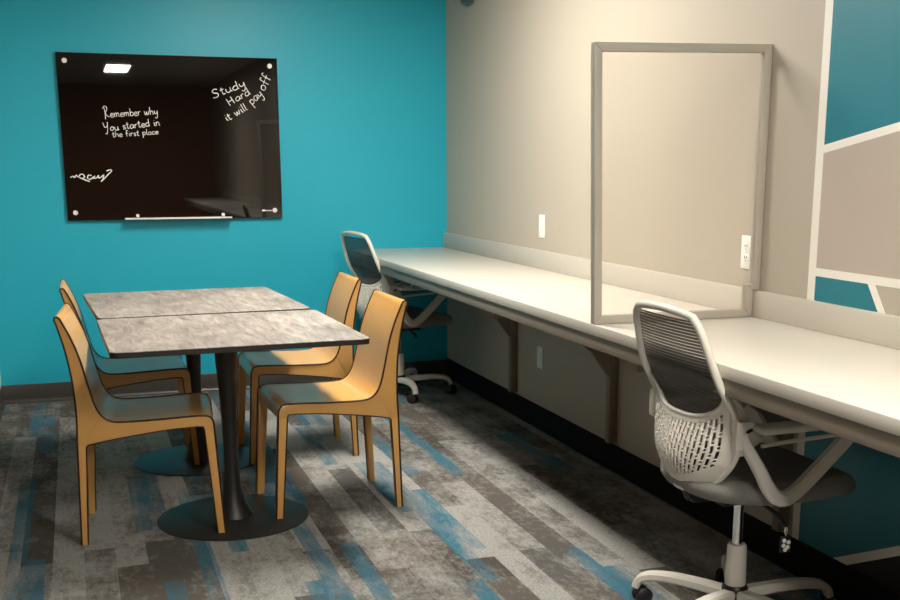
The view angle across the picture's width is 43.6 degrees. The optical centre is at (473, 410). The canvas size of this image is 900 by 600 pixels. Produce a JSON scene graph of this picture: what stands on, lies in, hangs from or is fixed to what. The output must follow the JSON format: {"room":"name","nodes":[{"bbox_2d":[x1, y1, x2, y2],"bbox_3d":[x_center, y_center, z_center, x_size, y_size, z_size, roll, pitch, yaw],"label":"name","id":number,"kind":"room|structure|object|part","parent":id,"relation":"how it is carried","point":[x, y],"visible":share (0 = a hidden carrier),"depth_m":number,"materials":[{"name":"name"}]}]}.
{"room":"study room","nodes":[
{"label":"study room","id":0,"kind":"room"},
{"bbox_2d":[0,0,446,385],"bbox_3d":[-2.934,-1.302,6.191,6.058,2.600,0.120,-4,13,-19],"label":"wall","id":1,"kind":"structure","parent":0,"point":[362,83],"depth_m":6.65,"materials":[{"name":"teal paint"}]},
{"bbox_2d":[55,52,282,220],"bbox_3d":[-1.716,-1.561,6.454,1.219,0.918,0.088,-4,13,-19],"label":"board","id":2,"kind":"object","parent":1,"relation":"attached to","point":[144,136],"visible":1,"depth_m":6.46,"materials":[{"name":"black glass"}]},
{"bbox_2d":[125,213,231,219],"bbox_3d":[-1.710,-1.128,6.537,0.603,0.030,0.062,-4,13,-19],"label":"tray","id":3,"kind":"object","parent":2,"relation":"on","point":[128,216],"depth_m":6.54,"materials":[{"name":"white plastic"}]},
{"bbox_2d":[2,359,446,403],"bbox_3d":[-1.436,-0.181,6.897,2.694,0.108,0.016,-4,13,-19],"label":"baseboard","id":4,"kind":"structure","parent":1,"relation":"attached to","point":[57,391],"depth_m":6.73,"materials":[{"name":"grey plastic"}]},
{"bbox_2d":[0,379,836,599],"bbox_3d":[-0.797,1.342,0.487,6.058,0.120,13.119,-4,13,-19],"label":"floor","id":5,"kind":"structure","parent":0,"point":[495,507],"depth_m":4.33,"materials":[{"name":"carpet"}]},
{"bbox_2d":[59,279,200,464],"bbox_3d":[-1.574,-0.174,5.163,0.553,0.837,0.430,-4,13,-19],"label":"dining chair","id":6,"kind":"object","parent":5,"relation":"on","point":[114,373],"visible":0.6,"depth_m":5.05,"materials":[{"name":"orange wood"}]},
{"bbox_3d":[-1.769,-0.340,5.057,0.132,0.462,0.422,-4,13,-19],"label":"backrest","id":7,"kind":"part","parent":6,"relation":"part of","materials":[{"name":"beige leather"}]},
{"bbox_3d":[-1.548,-0.184,5.170,0.448,0.110,0.422,-4,13,-19],"label":"seat","id":8,"kind":"part","parent":6,"relation":"part of","materials":[{"name":"beige leather"}]},
{"bbox_3d":[-1.407,-0.021,5.467,0.060,0.407,0.032,-4,13,-19],"label":"leg","id":9,"kind":"part","parent":6,"relation":"part of","materials":[{"name":"beige leather"}]},
{"bbox_3d":[-1.279,0.058,5.107,0.060,0.407,0.032,-4,13,-19],"label":"leg","id":10,"kind":"part","parent":6,"relation":"part of","materials":[{"name":"beige leather"}]},
{"bbox_2d":[53,303,226,545],"bbox_3d":[-1.242,0.027,4.247,0.553,0.837,0.430,-3,13,-14],"label":"dining chair","id":11,"kind":"object","parent":5,"relation":"on","point":[101,416],"visible":1,"depth_m":4.08,"materials":[{"name":"orange wood"}]},
{"bbox_3d":[-1.442,-0.142,4.156,0.132,0.462,0.422,-3,13,-14],"label":"backrest","id":12,"kind":"part","parent":11,"relation":"part of","materials":[{"name":"beige leather"}]},
{"bbox_3d":[-1.403,0.305,4.058,0.042,0.374,0.030,-3,13,-14],"label":"leg","id":13,"kind":"part","parent":11,"relation":"part of","materials":[{"name":"brown wood"}]},
{"bbox_3d":[-1.502,0.224,4.428,0.042,0.374,0.030,-3,13,-14],"label":"leg","id":14,"kind":"part","parent":11,"relation":"part of","materials":[{"name":"brown wood"}]},
{"bbox_3d":[-1.216,0.017,4.252,0.448,0.110,0.422,-3,13,-14],"label":"seat","id":15,"kind":"part","parent":11,"relation":"part of","materials":[{"name":"beige leather"}]},
{"bbox_3d":[-0.957,0.264,4.169,0.060,0.407,0.032,-3,13,-14],"label":"leg","id":16,"kind":"part","parent":11,"relation":"part of","materials":[{"name":"brown wood"}]},
{"bbox_2d":[83,287,309,475],"bbox_3d":[-1.274,-0.129,5.160,0.872,0.750,0.945,-5,13,-22],"label":"cafe table","id":17,"kind":"object","parent":5,"relation":"on","point":[177,460],"visible":0.63,"depth_m":5.12,"materials":[{"name":"grey laminate"}]},
{"bbox_2d":[97,310,369,540],"bbox_3d":[-0.928,0.059,4.303,0.885,0.750,0.875,-5,13,-20],"label":"cafe table","id":18,"kind":"object","parent":5,"relation":"on","point":[225,335],"visible":0.95,"depth_m":4.27,"materials":[{"name":"grey laminate"}]},
{"bbox_2d":[237,271,361,464],"bbox_3d":[-0.837,-0.218,5.361,0.553,0.837,0.430,-4,13,-19],"label":"dining chair","id":19,"kind":"object","parent":5,"relation":"on","point":[334,362],"visible":0.74,"depth_m":5.24,"materials":[{"name":"orange wood"}]},
{"bbox_3d":[-1.132,-0.030,5.509,0.060,0.407,0.032,-4,13,-19],"label":"leg","id":20,"kind":"part","parent":19,"relation":"part of","materials":[{"name":"beige leather"}]},
{"bbox_3d":[-1.004,0.049,5.149,0.060,0.407,0.032,-4,13,-19],"label":"leg","id":21,"kind":"part","parent":19,"relation":"part of","materials":[{"name":"beige leather"}]},
{"bbox_3d":[-0.863,-0.224,5.351,0.448,0.110,0.422,-4,13,-19],"label":"seat","id":22,"kind":"part","parent":19,"relation":"part of","materials":[{"name":"beige leather"}]},
{"bbox_3d":[-0.696,-0.046,5.662,0.042,0.374,0.030,-4,13,-19],"label":"leg","id":23,"kind":"part","parent":19,"relation":"part of","materials":[{"name":"beige leather"}]},
{"bbox_3d":[-0.642,-0.412,5.388,0.132,0.462,0.422,-4,13,-19],"label":"backrest","id":24,"kind":"part","parent":19,"relation":"part of","materials":[{"name":"beige leather"}]},
{"bbox_3d":[-0.567,0.033,5.300,0.042,0.374,0.030,-4,13,-19],"label":"leg","id":25,"kind":"part","parent":19,"relation":"part of","materials":[{"name":"beige leather"}]},
{"bbox_2d":[255,289,407,518],"bbox_3d":[-0.584,-0.042,4.558,0.553,0.837,0.430,-5,13,-21],"label":"dining chair","id":26,"kind":"object","parent":5,"relation":"on","point":[369,390],"visible":0.98,"depth_m":4.47,"materials":[{"name":"orange wood"}]},
{"bbox_3d":[-0.882,0.148,4.696,0.060,0.407,0.032,-5,13,-21],"label":"leg","id":27,"kind":"part","parent":26,"relation":"part of","materials":[{"name":"beige leather"}]},
{"bbox_3d":[-0.741,0.227,4.341,0.060,0.407,0.032,-5,13,-21],"label":"leg","id":28,"kind":"part","parent":26,"relation":"part of","materials":[{"name":"beige leather"}]},
{"bbox_3d":[-0.609,-0.048,4.547,0.448,0.110,0.422,-5,13,-21],"label":"seat","id":29,"kind":"part","parent":26,"relation":"part of","materials":[{"name":"beige leather"}]},
{"bbox_3d":[-0.452,0.129,4.863,0.042,0.374,0.030,-5,13,-21],"label":"leg","id":30,"kind":"part","parent":26,"relation":"part of","materials":[{"name":"beige leather"}]},
{"bbox_3d":[-0.391,-0.238,4.592,0.132,0.462,0.422,-5,13,-21],"label":"backrest","id":31,"kind":"part","parent":26,"relation":"part of","materials":[{"name":"beige leather"}]},
{"bbox_3d":[-0.310,0.207,4.506,0.042,0.374,0.030,-5,13,-21],"label":"leg","id":32,"kind":"part","parent":26,"relation":"part of","materials":[{"name":"beige leather"}]},
{"bbox_2d":[341,231,456,403],"bbox_3d":[-0.446,-0.576,6.661,0.623,0.979,0.619,-7,14,-30],"label":"chair","id":33,"kind":"object","parent":5,"relation":"on","point":[360,255],"visible":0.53,"depth_m":6.49,"materials":[{"name":"beige plastic"}]},
{"bbox_3d":[-0.627,-0.768,6.519,0.177,0.543,0.457,-7,14,-30],"label":"frame","id":34,"kind":"part","parent":33,"relation":"part of","materials":[{"name":"beige plastic"}]},
{"bbox_3d":[-0.555,-0.697,6.871,0.397,0.243,0.071,-7,14,-30],"label":"armrest","id":35,"kind":"part","parent":33,"relation":"part of","materials":[{"name":"beige plastic"}]},
{"bbox_3d":[-0.410,-0.547,6.703,0.524,0.090,0.490,-7,14,-30],"label":"seat","id":36,"kind":"part","parent":33,"relation":"part of","materials":[{"name":"grey fabric"}]},
{"bbox_3d":[-0.380,-0.147,6.600,0.046,0.066,0.287,-5,13,-21],"label":"leg","id":37,"kind":"part","parent":33,"relation":"part of","materials":[{"name":"beige plastic"}]},
{"bbox_3d":[-0.399,-0.220,6.929,0.046,0.066,0.287,3,13,14],"label":"leg","id":38,"kind":"part","parent":33,"relation":"part of","materials":[{"name":"beige plastic"}]},
{"bbox_3d":[-0.370,-0.452,6.550,0.018,0.036,0.212,-6,14,-25],"label":"lever","id":39,"kind":"part","parent":33,"relation":"part of","materials":[{"name":"black plastic"}]},
{"bbox_3d":[-0.303,-0.607,6.464,0.397,0.243,0.071,-7,14,-30],"label":"armrest","id":40,"kind":"part","parent":33,"relation":"part of","materials":[{"name":"beige plastic"}]},
{"bbox_3d":[-0.267,-0.185,6.771,0.287,0.066,0.046,-1,12,-3],"label":"leg","id":41,"kind":"part","parent":33,"relation":"part of","materials":[{"name":"beige plastic"}]},
{"bbox_2d":[632,300,855,599],"bbox_3d":[0.808,0.161,3.306,0.641,0.979,0.665,-3,13,-13],"label":"chair","id":42,"kind":"object","parent":5,"relation":"on","point":[740,470],"visible":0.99,"depth_m":3.15,"materials":[{"name":"beige plastic"}]},
{"bbox_3d":[0.631,0.538,3.476,0.287,0.066,0.046,6,14,25],"label":"leg","id":43,"kind":"part","parent":42,"relation":"part of","materials":[{"name":"beige plastic"}]},
{"bbox_3d":[0.590,-0.038,3.195,0.177,0.543,0.457,-5,13,-20],"label":"frame","id":44,"kind":"part","parent":42,"relation":"part of","materials":[{"name":"beige plastic"}]},
{"bbox_3d":[0.723,0.037,3.528,0.397,0.243,0.071,-5,13,-20],"label":"armrest","id":45,"kind":"part","parent":42,"relation":"part of","materials":[{"name":"beige plastic"}]},
{"bbox_3d":[0.668,0.582,3.276,0.046,0.066,0.287,12,17,43],"label":"leg","id":46,"kind":"part","parent":42,"relation":"part of","materials":[{"name":"beige plastic"}]},
{"bbox_3d":[0.815,0.517,3.572,0.046,0.066,0.287,2,12,8],"label":"leg","id":47,"kind":"part","parent":42,"relation":"part of","materials":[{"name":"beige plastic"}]},
{"bbox_3d":[0.875,0.588,3.248,0.046,0.066,0.287,-7,14,-27],"label":"leg","id":48,"kind":"part","parent":42,"relation":"part of","materials":[{"name":"beige plastic"}]},
{"bbox_3d":[0.828,0.192,3.336,0.524,0.090,0.490,-5,13,-20],"label":"seat","id":49,"kind":"part","parent":42,"relation":"part of","materials":[{"name":"grey fabric"}]},
{"bbox_3d":[0.835,0.288,3.179,0.018,0.036,0.212,-3,13,-14],"label":"lever","id":50,"kind":"part","parent":42,"relation":"part of","materials":[{"name":"black plastic"}]},
{"bbox_2d":[779,527,790,552],"bbox_3d":[0.860,0.356,3.089,0.034,0.074,0.012,-4,13,-19],"label":"tag","id":51,"kind":"object","parent":42,"relation":"hanging from","point":[785,541],"visible":1,"depth_m":3.09,"materials":[{"name":"black plastic"}]},
{"bbox_3d":[0.859,0.369,3.094,0.034,0.048,0.008,-4,13,-19],"label":"plate","id":52,"kind":"part","parent":51,"relation":"part of","materials":[{"name":"black plastic"}]},
{"bbox_3d":[0.965,0.548,3.432,0.287,0.066,0.046,-2,13,-10],"label":"leg","id":53,"kind":"part","parent":42,"relation":"part of","materials":[{"name":"beige plastic"}]},
{"bbox_3d":[0.891,0.135,3.081,0.397,0.243,0.071,-5,13,-20],"label":"armrest","id":54,"kind":"part","parent":42,"relation":"part of","materials":[{"name":"beige plastic"}]},
{"bbox_2d":[446,0,899,592],"bbox_3d":[2.006,-0.196,1.149,0.122,2.600,12.879,-4,13,-19],"label":"wall","id":55,"kind":"structure","parent":0,"point":[679,129],"depth_m":4.31,"materials":[{"name":"beige paint"}]},
{"bbox_2d":[411,284,517,391],"bbox_3d":[-0.042,-0.407,6.021,0.591,0.665,0.038,-4,13,-19],"label":"bracket","id":56,"kind":"object","parent":55,"relation":"attached to","point":[510,327],"visible":0.35,"depth_m":6.11,"materials":[{"name":"brown"}]},
{"bbox_3d":[-0.062,-0.692,5.951,0.549,0.080,0.038,-4,13,-19],"label":"arm","id":57,"kind":"part","parent":56,"relation":"part of","materials":[{"name":"brown"}]},
{"bbox_3d":[0.217,-0.407,6.113,0.042,0.625,0.038,-4,13,-19],"label":"post","id":58,"kind":"part","parent":56,"relation":"part of","materials":[{"name":"brown"}]},
{"bbox_2d":[460,0,473,4],"bbox_3d":[-0.033,-2.397,6.400,0.050,0.160,0.130,-4,13,-19],"label":"wall sensor","id":59,"kind":"object","parent":55,"relation":"attached to","point":[463,2],"visible":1,"depth_m":6.39,"materials":[{"name":"grey plastic"}]},
{"bbox_2d":[537,345,542,368],"bbox_3d":[0.345,-0.274,5.819,0.008,0.116,0.072,-4,13,-19],"label":"wall plate","id":60,"kind":"object","parent":55,"relation":"attached to","point":[539,348],"visible":1,"depth_m":5.81,"materials":[{"name":"white plastic"}]},
{"bbox_2d":[539,214,544,237],"bbox_3d":[0.346,-0.927,5.673,0.008,0.116,0.072,-4,13,-19],"label":"wall plate","id":61,"kind":"object","parent":55,"relation":"attached to","point":[541,217],"visible":1,"depth_m":5.66,"materials":[{"name":"white plastic"}]},
{"bbox_2d":[491,313,618,443],"bbox_3d":[0.359,-0.160,4.895,0.591,0.665,0.038,-4,13,-19],"label":"bracket","id":62,"kind":"object","parent":55,"relation":"attached to","point":[609,364],"visible":0.38,"depth_m":4.98,"materials":[{"name":"brown"}]},
{"bbox_3d":[0.339,-0.445,4.826,0.549,0.080,0.038,-4,13,-19],"label":"arm","id":63,"kind":"part","parent":62,"relation":"part of","materials":[{"name":"brown"}]},
{"bbox_3d":[0.618,-0.160,4.988,0.042,0.625,0.038,-4,13,-19],"label":"post","id":64,"kind":"part","parent":62,"relation":"part of","materials":[{"name":"brown"}]},
{"bbox_2d":[374,233,899,457],"bbox_3d":[1.406,0.129,1.819,0.631,0.174,11.379,-4,13,-19],"label":"countertop","id":65,"kind":"structure","parent":55,"relation":"attached to","point":[834,369],"depth_m":3.64,"materials":[{"name":"beige laminate"}]},
{"bbox_2d":[591,42,772,324],"bbox_3d":[0.681,-0.749,3.724,0.648,0.906,0.030,-4,13,-19],"label":"frame","id":66,"kind":"object","parent":65,"relation":"on","point":[597,48],"visible":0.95,"depth_m":3.69,"materials":[{"name":"grey metal"}]},
{"bbox_2d":[443,233,899,349],"bbox_3d":[1.691,0.067,1.907,0.026,0.091,11.379,-4,13,-19],"label":"backsplash","id":67,"kind":"structure","parent":55,"relation":"attached to","point":[882,329],"depth_m":4.15,"materials":[{"name":"beige laminate"}]},
{"bbox_2d":[446,358,899,599],"bbox_3d":[1.942,1.022,1.390,0.019,0.118,12.873,-4,13,-19],"label":"baseboard","id":68,"kind":"structure","parent":55,"relation":"attached to","point":[803,560],"depth_m":4.53,"materials":[{"name":"black plastic"}]},
{"bbox_2d":[633,363,793,531],"bbox_3d":[0.790,0.105,3.687,0.591,0.665,0.038,-4,13,-19],"label":"bracket","id":69,"kind":"object","parent":55,"relation":"attached to","point":[766,416],"visible":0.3,"depth_m":3.75,"materials":[{"name":"brown"}]},
{"bbox_3d":[0.770,-0.179,3.617,0.549,0.080,0.038,-4,13,-19],"label":"arm","id":70,"kind":"part","parent":69,"relation":"part of","materials":[{"name":"brown"}]},
{"bbox_3d":[1.049,0.105,3.779,0.042,0.625,0.038,-4,13,-19],"label":"post","id":71,"kind":"part","parent":69,"relation":"part of","materials":[{"name":"brown metal"}]},
{"bbox_2d":[740,235,750,268],"bbox_3d":[0.961,-0.553,3.946,0.009,0.116,0.072,-4,13,-19],"label":"power outlet","id":72,"kind":"object","parent":55,"relation":"attached to","point":[746,240],"visible":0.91,"depth_m":3.95,"materials":[{"name":"white plastic"}]},
{"bbox_2d":[743,253,748,262],"bbox_3d":[0.961,-0.534,3.950,0.009,0.035,0.035,-4,13,-19],"label":"socket","id":73,"kind":"object","parent":72,"relation":"attached to","point":[745,255],"depth_m":3.95,"materials":[{"name":"white plastic"}]},
{"bbox_2d":[744,242,748,251],"bbox_3d":[0.961,-0.573,3.942,0.009,0.035,0.035,-4,13,-19],"label":"socket","id":74,"kind":"object","parent":72,"relation":"attached to","point":[746,244],"depth_m":3.94,"materials":[{"name":"white plastic"}]},
{"bbox_3d":[-2.558,-1.171,5.595,0.120,2.600,1.279,-4,13,-19],"label":"wall","id":75,"kind":"structure","parent":0,"visible":0},
{"bbox_2d":[0,386,5,423],"bbox_3d":[-2.492,0.041,5.881,0.016,0.108,1.273,-4,13,-19],"label":"baseboard","id":76,"kind":"structure","parent":75,"relation":"attached to","point":[2,403],"depth_m":6.31,"materials":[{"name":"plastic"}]}
]}

